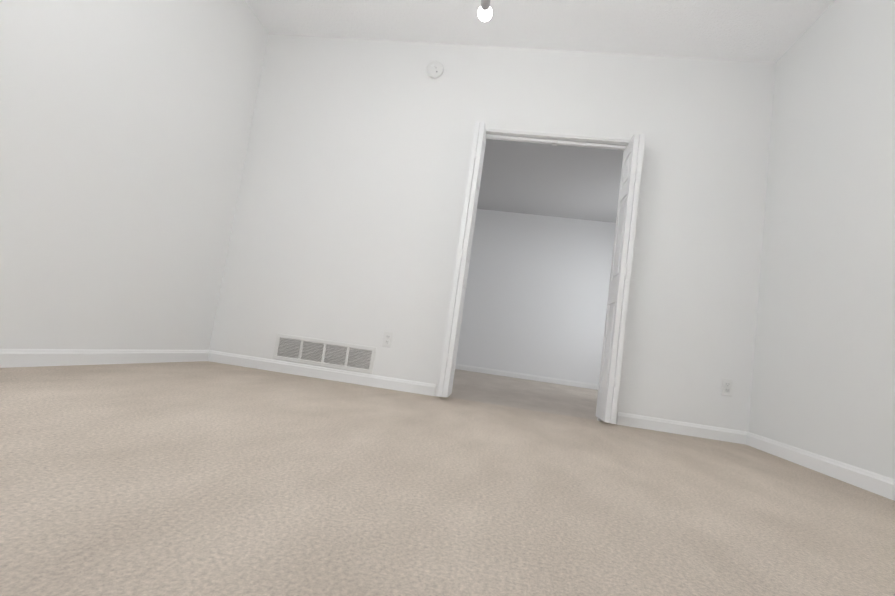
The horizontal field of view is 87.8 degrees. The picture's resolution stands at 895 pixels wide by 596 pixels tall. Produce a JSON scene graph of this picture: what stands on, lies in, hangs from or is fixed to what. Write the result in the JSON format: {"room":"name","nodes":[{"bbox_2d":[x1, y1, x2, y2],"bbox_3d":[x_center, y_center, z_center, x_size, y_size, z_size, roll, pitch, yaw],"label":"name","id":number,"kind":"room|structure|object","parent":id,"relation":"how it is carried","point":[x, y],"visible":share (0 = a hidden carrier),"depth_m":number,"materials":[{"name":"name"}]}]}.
{"room":"empty bedroom","nodes":[
{"label":"empty bedroom","id":0,"kind":"room"},
{"bbox_2d":[0,0,268,349],"bbox_3d":[-1.935,-1.081,2.053,0.120,2.770,3.707,7,-6,7],"label":"wall","id":1,"kind":"structure","parent":0,"point":[125,127],"depth_m":2.63,"materials":[{"name":"white paint"}]},
{"bbox_2d":[0,361,894,595],"bbox_3d":[0.403,0.846,3.693,5.150,0.060,8.507,7,-6,7],"label":"floor","id":2,"kind":"structure","parent":0,"point":[202,478],"depth_m":1.18,"materials":[{"name":"beige carpet"}]},
{"bbox_2d":[209,34,775,431],"bbox_3d":[0.564,-0.584,3.529,4.550,2.770,0.120,7,-6,7],"label":"wall","id":3,"kind":"structure","parent":0,"point":[345,226],"depth_m":3.54,"materials":[{"name":"white paint"}]},
{"bbox_2d":[273,333,375,373],"bbox_3d":[-0.935,0.417,3.518,0.790,0.196,0.009,7,-6,7],"label":"air vent","id":4,"kind":"object","parent":3,"relation":"in","point":[331,354],"visible":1,"depth_m":3.52,"materials":[{"name":"grey metal"}]},
{"bbox_2d":[382,331,392,347],"bbox_3d":[-0.446,0.309,3.475,0.070,0.115,0.009,7,-6,7],"label":"electrical outlet","id":5,"kind":"object","parent":3,"relation":"attached to","point":[387,339],"visible":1,"depth_m":3.47,"materials":[{"name":"white plastic"}]},
{"bbox_2d":[427,61,443,77],"bbox_3d":[-0.097,-1.800,3.663,0.132,0.132,0.039,7,-6,7],"label":"smoke detector","id":6,"kind":"object","parent":3,"relation":"attached to","point":[435,69],"visible":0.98,"depth_m":3.65,"materials":[{"name":"white plastic"}]},
{"bbox_2d":[0,349,894,500],"bbox_3d":[-0.125,0.491,1.605,3.950,0.085,3.587,7,-6,7],"label":"baseboard","id":7,"kind":"structure","parent":3,"relation":"attached to","point":[876,483],"depth_m":3.05,"materials":[{"name":"white wood"}]},
{"bbox_2d":[435,126,630,423],"bbox_3d":[0.687,-0.218,3.470,1.274,2.072,0.134,7,-6,7],"label":"door frame","id":8,"kind":"structure","parent":3,"relation":"attached to","point":[567,139],"depth_m":3.52,"materials":[{"name":"white painted wood"}]},
{"bbox_2d":[437,121,485,397],"bbox_3d":[0.117,-0.283,3.455,0.071,2.040,0.307,7,-6,7],"label":"bifold leaf","id":9,"kind":"object","parent":8,"relation":"in","point":[449,357],"visible":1,"depth_m":3.33,"materials":[{"name":"white painted wood"},{"name":"chrome"}]},
{"bbox_2d":[596,134,644,423],"bbox_3d":[1.228,-0.142,3.312,0.071,2.040,0.307,7,-6,7],"label":"bifold leaf","id":10,"kind":"object","parent":8,"relation":"in","point":[613,343],"visible":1,"depth_m":3.22,"materials":[{"name":"white painted wood"},{"name":"chrome"}]},
{"bbox_2d":[721,378,732,395],"bbox_3d":[1.909,0.610,3.173,0.070,0.115,0.009,7,-6,7],"label":"electrical outlet","id":11,"kind":"object","parent":3,"relation":"attached to","point":[727,387],"visible":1,"depth_m":3.17,"materials":[{"name":"white plastic"}]},
{"bbox_2d":[456,209,615,384],"bbox_3d":[0.989,-0.100,7.801,4.670,2.770,0.120,7,-6,7],"label":"wall","id":12,"kind":"structure","parent":0,"point":[536,295],"depth_m":7.68,"materials":[{"name":"white paint"}]},
{"bbox_2d":[455,364,598,389],"bbox_3d":[0.620,0.985,5.530,4.550,0.085,4.200,7,-6,7],"label":"baseboard","id":13,"kind":"structure","parent":12,"relation":"attached to","point":[528,377],"depth_m":7.53,"materials":[{"name":"white wood"}]},
{"bbox_2d":[245,0,834,222],"bbox_3d":[0.792,-1.934,3.969,5.150,0.100,8.507,7,-6,7],"label":"ceiling","id":14,"kind":"structure","parent":0,"point":[773,31],"depth_m":3.45,"materials":[{"name":"white paint"}]},
{"bbox_2d":[478,0,491,21],"bbox_3d":[0.211,-1.735,1.817,0.761,0.874,0.759,7,-6,7],"label":"pendant light","id":15,"kind":"object","parent":14,"relation":"hanging from","point":[484,12],"visible":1,"depth_m":2.10,"materials":[{"name":"white glass"}]},
{"bbox_2d":[748,0,894,478],"bbox_3d":[2.076,-0.581,1.418,0.160,2.770,3.707,7,-6,7],"label":"wall","id":16,"kind":"structure","parent":0,"point":[823,380],"depth_m":2.55,"materials":[{"name":"white paint"}]}
]}

